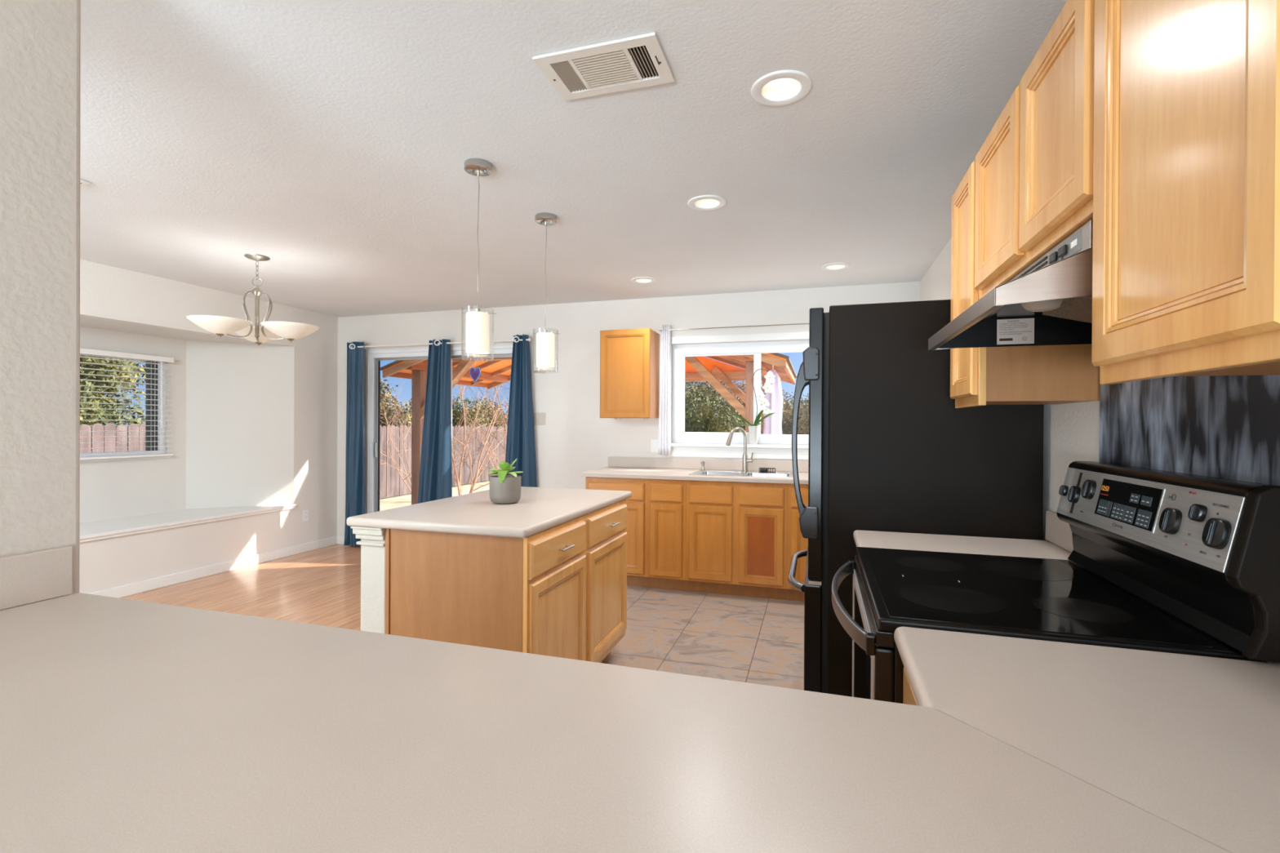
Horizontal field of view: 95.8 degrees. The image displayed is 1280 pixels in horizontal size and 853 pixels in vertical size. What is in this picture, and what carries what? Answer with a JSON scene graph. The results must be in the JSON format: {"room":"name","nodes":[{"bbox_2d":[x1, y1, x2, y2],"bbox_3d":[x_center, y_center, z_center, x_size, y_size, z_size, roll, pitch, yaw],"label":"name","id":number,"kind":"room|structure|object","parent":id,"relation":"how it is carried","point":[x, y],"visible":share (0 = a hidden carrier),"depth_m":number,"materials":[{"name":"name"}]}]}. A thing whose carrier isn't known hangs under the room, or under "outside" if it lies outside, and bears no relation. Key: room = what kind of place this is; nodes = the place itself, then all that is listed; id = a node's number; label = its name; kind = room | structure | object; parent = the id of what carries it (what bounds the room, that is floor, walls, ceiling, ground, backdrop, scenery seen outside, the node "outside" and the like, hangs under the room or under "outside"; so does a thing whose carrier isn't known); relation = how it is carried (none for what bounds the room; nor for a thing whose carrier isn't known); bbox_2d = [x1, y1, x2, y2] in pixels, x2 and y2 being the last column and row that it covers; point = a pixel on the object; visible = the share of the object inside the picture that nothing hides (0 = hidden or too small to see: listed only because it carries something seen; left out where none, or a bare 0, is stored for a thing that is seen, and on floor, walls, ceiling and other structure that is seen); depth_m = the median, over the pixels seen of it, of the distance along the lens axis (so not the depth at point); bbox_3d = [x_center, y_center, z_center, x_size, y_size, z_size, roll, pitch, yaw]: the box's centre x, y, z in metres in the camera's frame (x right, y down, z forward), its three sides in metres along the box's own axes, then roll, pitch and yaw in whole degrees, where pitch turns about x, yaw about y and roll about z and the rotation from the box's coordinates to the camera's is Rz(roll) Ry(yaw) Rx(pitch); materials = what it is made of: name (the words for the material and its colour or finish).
{"room":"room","nodes":[
{"label":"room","id":0,"kind":"room"},
{"bbox_2d":[0,0,80,610],"bbox_3d":[-1.861,0.075,-0.319,0.130,2.440,3.496,0,0,17],"label":"wall partition","id":1,"kind":"structure","parent":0,"point":[40,40],"depth_m":1.26,"materials":[{"name":"paint"}]},
{"bbox_2d":[0,546,72,609],"bbox_3d":[-1.377,0.324,1.008,0.018,0.106,0.618,0,0,17],"label":"backsplash","id":2,"kind":"structure","parent":1,"relation":"attached to","point":[31,577],"depth_m":1.24,"materials":[{"name":"beige laminate"}]},
{"bbox_2d":[80,316,271,345],"bbox_3d":[-4.317,-0.820,4.185,0.600,0.060,3.590,0,0,17],"label":"ceiling","id":3,"kind":"structure","parent":0,"point":[84,322],"depth_m":4.82,"materials":[{"name":"paint"}]},
{"bbox_2d":[79,259,337,593],"bbox_3d":[-4.874,0.051,2.183,0.720,2.440,8.910,0,0,17],"label":"wall","id":4,"kind":"structure","parent":0,"point":[107,292],"depth_m":5.35,"materials":[{"name":"paint"}]},
{"bbox_2d":[80,354,170,462],"bbox_3d":[-4.534,-0.168,4.295,0.097,0.905,1.890,0,0,17],"label":"window","id":5,"kind":"structure","parent":4,"relation":"in","point":[149,430],"depth_m":5.09,"materials":[{"name":"white plastic"}]},
{"bbox_2d":[80,347,173,460],"bbox_3d":[-4.447,-0.175,4.266,0.055,0.873,1.865,0,0,17],"label":"window blind","id":6,"kind":"object","parent":5,"relation":"attached to","point":[82,351],"visible":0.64,"depth_m":4.80,"materials":[{"name":"white plastic"}]},
{"bbox_2d":[80,504,287,535],"bbox_3d":[-4.268,0.784,4.174,0.720,0.034,3.429,0,0,17],"label":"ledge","id":7,"kind":"structure","parent":4,"relation":"attached to","point":[116,524],"depth_m":4.80,"materials":[{"name":"white paint"}]},
{"bbox_2d":[80,503,297,542],"bbox_3d":[-3.910,0.790,4.064,0.028,0.047,3.470,0,0,17],"label":"trim","id":8,"kind":"structure","parent":4,"relation":"attached to","point":[113,534],"depth_m":4.66,"materials":[{"name":"white wood"}]},
{"bbox_2d":[88,536,337,598],"bbox_3d":[-4.547,1.230,2.022,0.014,0.085,8.790,0,0,17],"label":"baseboard","id":9,"kind":"structure","parent":4,"relation":"attached to","point":[122,591],"depth_m":4.90,"materials":[{"name":"white wood"}]},
{"bbox_2d":[302,509,309,521],"bbox_3d":[-3.375,0.899,5.839,0.008,0.116,0.072,0,0,17],"label":"wall outlet","id":10,"kind":"object","parent":4,"relation":"attached to","point":[305,513],"visible":1,"depth_m":5.84,"materials":[{"name":"white plastic"}]},
{"bbox_2d":[360,538,385,633],"bbox_3d":[-0.931,0.854,2.943,0.126,0.868,1.173,0,0,17],"label":"column","id":11,"kind":"structure","parent":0,"point":[372,557],"depth_m":2.38,"materials":[{"name":"beige paint"}]},
{"bbox_2d":[350,526,385,546],"bbox_3d":[-0.945,0.450,2.936,0.154,0.077,1.203,0,0,17],"label":"trim","id":12,"kind":"structure","parent":11,"relation":"attached to","point":[366,533],"depth_m":2.37,"materials":[{"name":"beige paint"}]},
{"bbox_2d":[119,544,804,690],"bbox_3d":[-1.213,1.316,3.189,5.945,0.060,4.840,0,0,17],"label":"floor","id":13,"kind":"structure","parent":0,"point":[754,640],"depth_m":3.99,"materials":[{"name":"stone"}]},
{"bbox_2d":[384,499,626,662],"bbox_3d":[-0.538,0.853,2.819,0.692,0.876,1.179,0,0,17],"label":"base cabinet","id":14,"kind":"object","parent":13,"relation":"on","point":[560,590],"visible":0.59,"depth_m":2.32,"materials":[{"name":"brown wood"}]},
{"bbox_2d":[346,486,631,537],"bbox_3d":[-0.630,0.394,2.881,0.828,0.038,1.298,0,0,17],"label":"countertop","id":15,"kind":"structure","parent":14,"relation":"on","point":[538,509],"depth_m":2.51,"materials":[{"name":"beige laminate"}]},
{"bbox_2d":[486,458,523,503],"bbox_3d":[-0.659,0.266,2.836,0.162,0.218,0.155,0,0,41],"label":"potted succulent","id":16,"kind":"object","parent":15,"relation":"on","point":[504,488],"visible":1,"depth_m":2.78,"materials":[{"name":"green plant"}]},
{"bbox_2d":[585,476,649,587],"bbox_3d":[-0.107,0.847,4.919,0.525,0.876,0.635,0,0,17],"label":"base cabinet","id":17,"kind":"object","parent":13,"relation":"on","point":[637,504],"visible":0.34,"depth_m":4.58,"materials":[{"name":"brown wood"}]},
{"bbox_2d":[647,479,687,591],"bbox_3d":[0.293,0.850,4.797,0.309,0.876,0.635,0,0,17],"label":"base cabinet","id":18,"kind":"object","parent":13,"relation":"on","point":[666,499],"visible":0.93,"depth_m":4.50,"materials":[{"name":"brown wood"}]},
{"bbox_2d":[685,480,787,599],"bbox_3d":[0.804,0.853,4.639,0.760,0.876,0.635,0,0,17],"label":"base cabinet","id":19,"kind":"object","parent":13,"relation":"on","point":[736,532],"visible":0.98,"depth_m":4.35,"materials":[{"name":"brown wood"}]},
{"bbox_2d":[786,484,808,601],"bbox_3d":[1.631,0.858,4.386,0.967,0.876,0.635,0,0,17],"label":"base cabinet","id":20,"kind":"object","parent":13,"relation":"on","point":[796,543],"visible":0.16,"depth_m":4.21,"materials":[{"name":"brown wood"}]},
{"bbox_2d":[581,466,808,484],"bbox_3d":[0.856,0.396,4.617,2.594,0.038,0.647,0,0,17],"label":"countertop","id":21,"kind":"structure","parent":20,"relation":"on","point":[606,472],"depth_m":4.55,"materials":[{"name":"beige laminate"}]},
{"bbox_2d":[700,461,705,470],"bbox_3d":[0.539,0.335,4.953,0.040,0.076,0.054,0,0,17],"label":"soap dispenser","id":22,"kind":"object","parent":21,"relation":"on","point":[703,463],"visible":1,"depth_m":4.95,"materials":[{"name":"grey metal"}]},
{"bbox_2d":[725,426,752,471],"bbox_3d":[0.820,0.190,4.800,0.237,0.370,0.072,0,0,-11],"label":"faucet","id":23,"kind":"object","parent":21,"relation":"on","point":[745,460],"visible":0.98,"depth_m":4.80,"materials":[{"name":"silver metal"}]},
{"bbox_2d":[688,470,793,478],"bbox_3d":[0.820,0.459,4.585,0.794,0.173,0.459,0,0,17],"label":"sink","id":24,"kind":"object","parent":21,"relation":"in","point":[714,473],"visible":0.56,"depth_m":4.70,"materials":[{"name":"metal"}]},
{"bbox_2d":[759,467,775,472],"bbox_3d":[1.036,0.355,4.704,0.129,0.034,0.054,0,0,17],"label":"sponge caddy","id":25,"kind":"object","parent":24,"relation":"on","point":[761,469],"visible":1,"depth_m":4.69,"materials":[{"name":"black plastic"}]},
{"bbox_2d":[902,666,918,706],"bbox_3d":[0.743,0.866,0.868,0.602,0.876,0.368,0,0,17],"label":"base cabinet","id":26,"kind":"object","parent":13,"relation":"on","point":[908,698],"visible":0.06,"depth_m":1.06,"materials":[{"name":"brown wood"}]},
{"bbox_2d":[893,626,1279,852],"bbox_3d":[0.649,0.409,0.578,0.618,0.038,0.980,0,0,17],"label":"countertop","id":27,"kind":"structure","parent":26,"relation":"on","point":[1192,743],"depth_m":0.78,"materials":[{"name":"beige laminate"}]},
{"bbox_2d":[787,299,1043,697],"bbox_3d":[1.083,0.407,2.468,0.858,1.727,0.768,0,0,17],"label":"refrigerator","id":28,"kind":"object","parent":13,"relation":"on","point":[891,450],"visible":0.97,"depth_m":2.13,"materials":[{"name":"black metal"}]},
{"bbox_2d":[831,461,1279,703],"bbox_3d":[0.844,0.669,1.397,0.724,1.148,0.761,0,0,17],"label":"stove","id":29,"kind":"object","parent":13,"relation":"on","point":[1167,562],"visible":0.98,"depth_m":1.19,"materials":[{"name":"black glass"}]},
{"bbox_2d":[855,546,1245,660],"bbox_3d":[0.860,0.396,1.412,0.581,0.028,0.722,0,0,17],"label":"cooktop","id":30,"kind":"object","parent":29,"relation":"in","point":[1044,599],"depth_m":1.25,"materials":[{"name":"black glass"}]},
{"bbox_2d":[1212,502,1228,508],"bbox_3d":[1.027,0.140,1.022,0.001,0.004,0.042,0,0,17],"label":"print","id":31,"kind":"object","parent":29,"relation":"on","point":[1215,505],"depth_m":1.02,"materials":[{"name":"grey"}]},
{"bbox_3d":[-0.268,0.862,0.679,2.300,0.876,0.578,0,0,17],"label":"base cabinet","id":32,"kind":"object","parent":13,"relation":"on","visible":0},
{"bbox_2d":[0,592,1230,852],"bbox_3d":[-0.236,0.404,0.670,2.363,0.038,0.641,0,0,17],"label":"countertop","id":33,"kind":"structure","parent":32,"relation":"on","point":[127,726],"depth_m":0.67,"materials":[{"name":"beige laminate"}]},
{"bbox_3d":[1.052,0.864,1.906,0.622,0.876,0.322,0,0,17],"label":"base cabinet","id":34,"kind":"object","parent":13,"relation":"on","visible":0},
{"bbox_2d":[853,529,1077,564],"bbox_3d":[1.049,0.406,1.906,0.632,0.038,0.326,0,0,17],"label":"countertop","id":35,"kind":"structure","parent":34,"relation":"on","point":[1036,548],"depth_m":1.90,"materials":[{"name":"beige laminate"}]},
{"bbox_2d":[488,475,520,503],"bbox_3d":[-0.662,0.309,2.840,0.153,0.131,0.153,0,0,17],"label":"pot","id":36,"kind":"object","parent":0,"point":[508,491],"depth_m":2.78,"materials":[{"name":"grey ceramic"}]},
{"bbox_2d":[80,0,1067,317],"bbox_3d":[-1.815,-1.220,1.177,5.945,0.140,9.030,0,0,17],"label":"ceiling","id":37,"kind":"structure","parent":0,"point":[330,141],"depth_m":2.33,"materials":[{"name":"paint"}]},
{"bbox_2d":[80,178,90,185],"bbox_3d":[-2.765,-1.155,2.707,0.290,0.011,0.155,0,0,17],"label":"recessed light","id":38,"kind":"object","parent":37,"relation":"in","point":[82,182],"visible":0.14,"depth_m":2.73,"materials":[{"name":"white"}]},
{"bbox_2d":[186,253,319,346],"bbox_3d":[-2.615,-0.872,3.923,0.733,0.584,0.721,0,0,17],"label":"chandelier","id":39,"kind":"object","parent":37,"relation":"hanging from","point":[220,326],"visible":1,"depth_m":3.90,"materials":[{"name":"white glass"}]},
{"bbox_2d":[461,158,496,361],"bbox_3d":[-0.709,-0.720,2.530,0.136,0.856,0.136,0,0,-41],"label":"pendant light","id":40,"kind":"object","parent":37,"relation":"hanging from","point":[477,322],"visible":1,"depth_m":2.50,"materials":[{"name":"white glass"}]},
{"bbox_2d":[532,212,559,373],"bbox_3d":[-0.516,-0.723,3.163,0.136,0.854,0.136,0,0,-41],"label":"pendant light","id":41,"kind":"object","parent":37,"relation":"hanging from","point":[545,340],"visible":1,"depth_m":3.13,"materials":[{"name":"white glass"}]},
{"bbox_2d":[532,32,675,100],"bbox_3d":[-0.109,-1.137,1.839,0.394,0.013,0.240,0,0,17],"label":"ceiling vent","id":42,"kind":"object","parent":37,"relation":"in","point":[638,61],"visible":1,"depth_m":1.82,"materials":[{"name":"white metal"}]},
{"bbox_2d":[631,276,656,284],"bbox_3d":[0.028,-1.179,4.540,0.196,0.072,0.196,0,0,17],"label":"recessed light","id":43,"kind":"object","parent":37,"relation":"in","point":[643,280],"visible":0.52,"depth_m":4.56,"materials":[{"name":"white plastic"}]},
{"bbox_2d":[687,195,726,210],"bbox_3d":[0.342,-1.172,2.953,0.196,0.072,0.196,0,0,17],"label":"recessed light","id":44,"kind":"object","parent":37,"relation":"in","point":[704,202],"visible":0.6,"depth_m":2.98,"materials":[{"name":"white plastic"}]},
{"bbox_2d":[751,70,812,106],"bbox_3d":[0.476,-1.167,1.947,0.200,0.072,0.200,0,0,17],"label":"recessed light","id":45,"kind":"object","parent":37,"relation":"in","point":[769,89],"visible":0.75,"depth_m":1.98,"materials":[{"name":"white plastic"}]},
{"bbox_2d":[821,262,849,271],"bbox_3d":[1.393,-1.171,4.120,0.196,0.072,0.196,0,0,17],"label":"recessed light","id":46,"kind":"object","parent":37,"relation":"in","point":[837,265],"visible":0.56,"depth_m":4.14,"materials":[{"name":"white plastic"}]},
{"bbox_2d":[337,281,919,536],"bbox_3d":[-0.513,0.061,5.441,5.705,2.440,0.120,0,0,17],"label":"wall","id":47,"kind":"structure","parent":0,"point":[574,439],"depth_m":5.38,"materials":[{"name":"paint"}]},
{"bbox_2d":[337,536,344,544],"bbox_3d":[-1.758,1.232,5.755,3.126,0.085,0.014,0,0,17],"label":"baseboard","id":48,"kind":"structure","parent":47,"relation":"attached to","point":[340,540],"depth_m":6.19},
{"bbox_2d":[351,337,531,351],"bbox_3d":[-2.015,-0.826,5.785,2.084,0.060,0.100,0,0,17],"label":"curtain rod","id":49,"kind":"object","parent":47,"relation":"attached to","point":[528,339],"visible":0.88,"depth_m":5.80,"materials":[{"name":"silver metal"}]},
{"bbox_2d":[343,341,364,546],"bbox_3d":[-2.983,0.185,6.044,0.280,2.138,0.111,0,0,17],"label":"curtain","id":50,"kind":"object","parent":49,"relation":"hanging from","point":[355,430],"visible":0.91,"depth_m":6.04,"materials":[{"name":"blue fabric"}]},
{"bbox_2d":[417,338,452,503],"bbox_3d":[-2.087,0.199,5.770,0.426,2.123,0.125,0,0,17],"label":"curtain","id":51,"kind":"object","parent":49,"relation":"hanging from","point":[435,482],"visible":0.77,"depth_m":5.75,"materials":[{"name":"blue fabric"}]},
{"bbox_2d":[505,334,537,487],"bbox_3d":[-1.152,0.200,5.481,0.422,2.133,0.123,0,0,17],"label":"curtain","id":52,"kind":"object","parent":49,"relation":"hanging from","point":[520,442],"visible":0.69,"depth_m":5.47,"materials":[{"name":"blue fabric"}]},
{"bbox_2d":[364,344,533,514],"bbox_3d":[-1.948,0.240,5.871,1.950,2.065,0.120,0,0,17],"label":"door","id":53,"kind":"structure","parent":47,"relation":"in","point":[373,408],"depth_m":6.10,"materials":[{"name":"white plastic"}]},
{"bbox_2d":[469,361,480,383],"bbox_3d":[-1.619,-0.566,5.680,0.130,0.298,0.015,0,0,17],"label":"catcher","id":54,"kind":"object","parent":53,"relation":"hanging from","point":[474,373],"visible":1,"depth_m":5.67,"materials":[{"name":"purple glass"}]},
{"bbox_2d":[533,412,545,424],"bbox_3d":[-0.956,-0.074,5.508,0.117,0.117,0.010,0,0,17],"label":"light switch","id":55,"kind":"object","parent":47,"relation":"attached to","point":[539,417],"visible":1,"depth_m":5.51,"materials":[{"name":"beige plastic"}]},
{"bbox_2d":[600,328,659,419],"bbox_3d":[-0.085,-0.443,5.072,0.449,0.767,0.328,0,0,17],"label":"upper cabinet","id":56,"kind":"object","parent":47,"relation":"attached to","point":[629,358],"visible":0.97,"depth_m":4.93,"materials":[{"name":"brown wood"}]},
{"bbox_2d":[650,439,657,452],"bbox_3d":[0.132,0.173,5.175,0.071,0.115,0.008,0,0,17],"label":"wall outlet","id":57,"kind":"object","parent":47,"relation":"attached to","point":[654,442],"visible":0.85,"depth_m":5.17,"materials":[{"name":"white plastic"}]},
{"bbox_2d":[608,457,808,472],"bbox_3d":[0.949,0.330,4.917,2.594,0.090,0.019,0,0,17],"label":"backsplash","id":58,"kind":"structure","parent":47,"relation":"attached to","point":[633,462],"depth_m":5.03,"materials":[{"name":"beige laminate"}]},
{"bbox_2d":[658,323,808,331],"bbox_3d":[0.991,-0.844,4.877,1.700,0.013,0.068,0,0,17],"label":"curtain rod","id":59,"kind":"object","parent":47,"relation":"attached to","point":[796,323],"visible":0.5,"depth_m":4.90,"materials":[{"name":"silver metal"}]},
{"bbox_2d":[667,331,808,459],"bbox_3d":[1.004,-0.259,4.950,1.630,1.060,0.145,0,0,17],"label":"window","id":60,"kind":"structure","parent":47,"relation":"in","point":[684,444],"depth_m":5.00,"materials":[{"name":"white plastic"}]},
{"bbox_2d":[657,324,671,455],"bbox_3d":[0.217,-0.322,5.085,0.117,1.145,0.034,0,0,17],"label":"curtain","id":61,"kind":"object","parent":60,"relation":"attached to","point":[664,411],"visible":1,"depth_m":5.08,"materials":[{"name":"white fabric"}]},
{"bbox_2d":[727,368,775,444],"bbox_3d":[0.950,-0.168,4.908,0.393,0.637,0.164,0,0,17],"label":"potted orchid","id":62,"kind":"object","parent":60,"relation":"on","point":[753,430],"visible":1,"depth_m":4.87,"materials":[{"name":"white plant"}]},
{"bbox_2d":[920,238,1279,663],"bbox_3d":[0.963,0.088,0.327,0.120,2.440,9.030,0,0,17],"label":"wall","id":63,"kind":"structure","parent":0,"point":[1071,431],"depth_m":1.93,"materials":[{"name":"paint"}]},
{"bbox_2d":[928,219,1093,351],"bbox_3d":[0.983,-0.301,1.353,0.445,0.148,0.685,0,0,17],"label":"range hood","id":64,"kind":"object","parent":63,"relation":"attached to","point":[1049,302],"visible":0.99,"depth_m":1.40,"materials":[{"name":"metal"}]},
{"bbox_2d":[1017,256,1047,277],"bbox_3d":[0.907,-0.349,1.346,0.002,0.036,0.218,0,0,17],"label":"vent grille","id":65,"kind":"object","parent":64,"relation":"attached to","point":[1042,262],"depth_m":1.30,"materials":[{"name":"black"}]},
{"bbox_2d":[1048,251,1057,263],"bbox_3d":[0.858,-0.351,1.200,0.006,0.019,0.030,0,0,17],"label":"rocker switch","id":66,"kind":"object","parent":64,"relation":"attached to","point":[1052,255],"depth_m":1.20,"materials":[{"name":"black plastic"}]},
{"bbox_2d":[1057,244,1066,257],"bbox_3d":[0.845,-0.350,1.155,0.006,0.019,0.030,0,0,17],"label":"rocker switch","id":67,"kind":"object","parent":64,"relation":"attached to","point":[1062,249],"depth_m":1.15,"materials":[{"name":"black plastic"}]},
{"bbox_2d":[1048,229,1081,264],"bbox_3d":[0.848,-0.350,1.155,0.002,0.037,0.157,0,0,17],"label":"switch plate","id":68,"kind":"object","parent":64,"relation":"attached to","point":[1072,245],"depth_m":1.14,"materials":[{"name":"grey metal"}]},
{"bbox_2d":[950,159,1099,408],"bbox_3d":[1.196,-0.445,1.833,0.322,0.764,0.315,0,0,17],"label":"upper cabinet","id":69,"kind":"object","parent":63,"relation":"attached to","point":[1037,375],"visible":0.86,"depth_m":1.72,"materials":[{"name":"wood"}]},
{"bbox_2d":[974,0,1094,297],"bbox_3d":[1.037,-0.602,1.314,0.322,0.448,0.764,0,0,17],"label":"upper cabinet","id":70,"kind":"object","parent":63,"relation":"attached to","point":[1034,166],"visible":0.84,"depth_m":1.22,"materials":[{"name":"wood"}]},
{"bbox_2d":[1045,511,1073,552],"bbox_3d":[1.344,0.338,1.815,0.018,0.102,0.326,0,0,17],"label":"backsplash","id":71,"kind":"structure","parent":63,"relation":"attached to","point":[1058,532],"depth_m":1.86,"materials":[{"name":"beige laminate"}]},
{"bbox_2d":[1091,0,1279,384],"bbox_3d":[0.787,-0.447,0.504,0.322,0.754,0.927,0,0,17],"label":"upper cabinet","id":72,"kind":"object","parent":63,"relation":"attached to","point":[1186,254],"visible":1,"depth_m":0.75,"materials":[{"name":"wood"}]},
{"bbox_2d":[1098,374,1279,485],"bbox_3d":[1.055,-0.009,0.844,0.007,0.570,1.632,0,0,17],"label":"wall panel","id":73,"kind":"object","parent":63,"relation":"attached to","point":[1228,427],"visible":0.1,"depth_m":1.21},
{"label":"outside","id":74,"kind":"structure","parent":0,"visible":0},
{"bbox_2d":[379,480,489,511],"bbox_3d":[7.332,1.681,23.904,80.000,0.050,70.000,0,0,17],"label":"ground","id":75,"kind":"structure","parent":74,"point":[388,503],"depth_m":13.23,"materials":[{"name":"beige concrete"}]},
{"bbox_2d":[80,355,146,427],"bbox_3d":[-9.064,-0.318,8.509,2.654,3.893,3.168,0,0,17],"label":"tree","id":76,"kind":"object","parent":75,"relation":"on","point":[122,419],"visible":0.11,"depth_m":8.90,"materials":[{"name":"green plant"}]},
{"bbox_2d":[80,422,506,498],"bbox_3d":[-5.229,0.766,14.738,0.078,1.675,29.102,0,0,17],"label":"wooden fence","id":77,"kind":"object","parent":75,"relation":"on","point":[392,484],"visible":0.16,"depth_m":13.32,"materials":[{"name":"brown wood"}]},
{"bbox_2d":[380,378,411,426],"bbox_3d":[-7.515,0.121,15.360,2.526,2.983,3.211,0,0,-43],"label":"evergreen tree","id":78,"kind":"object","parent":75,"relation":"on","point":[385,397],"visible":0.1,"depth_m":15.11,"materials":[{"name":"green plant"}]},
{"bbox_2d":[379,379,476,492],"bbox_3d":[-5.225,-0.198,11.947,3.389,3.680,2.961,0,0,-32],"label":"bare shrub","id":79,"kind":"object","parent":75,"relation":"on","point":[389,425],"visible":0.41,"depth_m":12.12,"materials":[{"name":"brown plant"}]},
{"bbox_2d":[406,394,493,427],"bbox_3d":[-6.244,0.253,18.288,3.565,2.719,2.357,0,0,7],"label":"evergreen tree","id":80,"kind":"object","parent":75,"relation":"on","point":[455,420],"visible":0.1,"depth_m":17.74,"materials":[{"name":"green plant"}]},
{"bbox_2d":[404,384,508,495],"bbox_3d":[-2.626,-0.204,10.028,2.458,3.732,2.329,0,0,-37],"label":"bare shrub","id":81,"kind":"object","parent":75,"relation":"on","point":[458,482],"visible":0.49,"depth_m":10.04,"materials":[{"name":"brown plant"}]},
{"bbox_2d":[452,384,508,475],"bbox_3d":[-2.612,-0.065,13.154,4.470,3.434,3.330,0,0,17],"label":"bare shrub","id":82,"kind":"object","parent":75,"relation":"on","point":[506,425],"visible":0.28,"depth_m":12.93,"materials":[{"name":"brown plant"}]},
{"bbox_2d":[464,396,507,426],"bbox_3d":[-5.385,0.227,21.137,3.036,2.754,2.402,0,0,-3],"label":"evergreen tree","id":83,"kind":"object","parent":75,"relation":"on","point":[489,411],"visible":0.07,"depth_m":21.16,"materials":[{"name":"green plant"}]},
{"bbox_2d":[465,383,510,451],"bbox_3d":[-3.522,-0.876,16.251,3.557,5.033,4.348,0,0,41],"label":"bare tree","id":84,"kind":"object","parent":75,"relation":"on","point":[506,422],"visible":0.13,"depth_m":15.64,"materials":[{"name":"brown plant"}]},
{"bbox_2d":[684,381,722,429],"bbox_3d":[1.279,-0.145,20.144,3.182,4.077,3.130,0,0,-29],"label":"tree","id":85,"kind":"object","parent":75,"relation":"on","point":[691,382],"visible":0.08,"depth_m":20.07,"materials":[{"name":"green plant"}]},
{"bbox_2d":[684,381,745,432],"bbox_3d":[2.142,0.078,18.853,2.870,3.550,4.102,0,0,8],"label":"tree","id":86,"kind":"object","parent":75,"relation":"on","point":[697,423],"visible":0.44,"depth_m":17.99,"materials":[{"name":"green plant"}]},
{"bbox_2d":[696,380,789,431],"bbox_3d":[4.095,-0.286,23.506,4.194,3.952,3.874,0,0,14],"label":"tree","id":87,"kind":"object","parent":75,"relation":"on","point":[743,388],"visible":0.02,"depth_m":23.59,"materials":[{"name":"green plant"}]},
{"bbox_2d":[721,382,806,434],"bbox_3d":[4.222,0.123,20.294,3.408,3.392,4.075,0,0,-33],"label":"tree","id":88,"kind":"object","parent":75,"relation":"on","point":[786,393],"visible":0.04,"depth_m":20.09,"materials":[{"name":"green plant"}]},
{"bbox_2d":[760,391,808,434],"bbox_3d":[5.070,0.351,19.015,2.918,2.936,2.875,0,0,-29],"label":"tree","id":89,"kind":"object","parent":75,"relation":"on","point":[803,423],"visible":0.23,"depth_m":18.52,"materials":[{"name":"green plant"}]},
{"bbox_2d":[783,392,808,434],"bbox_3d":[6.860,0.219,21.164,4.044,3.324,3.372,0,0,34],"label":"tree","id":90,"kind":"object","parent":75,"relation":"on","point":[788,393],"visible":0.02,"depth_m":21.17,"materials":[{"name":"green plant"}]},
{"bbox_3d":[-0.153,1.536,7.538,7.700,0.280,4.085,0,0,17],"label":"patio slab","id":91,"kind":"object","parent":75,"relation":"on","visible":0},
{"bbox_2d":[380,352,796,504],"bbox_3d":[-0.550,-0.128,8.083,5.220,3.040,2.630,0,0,17],"label":"patio cover","id":92,"kind":"object","parent":91,"relation":"on","point":[496,372],"visible":0.38,"depth_m":7.72,"materials":[{"name":"brown wood"}]},
{"bbox_2d":[763,364,782,434],"bbox_3d":[1.545,0.323,6.739,0.282,2.130,0.275,0,0,17],"label":"drape","id":93,"kind":"object","parent":92,"relation":"hanging from","point":[772,424],"visible":0.38,"depth_m":6.67,"materials":[{"name":"fabric"}]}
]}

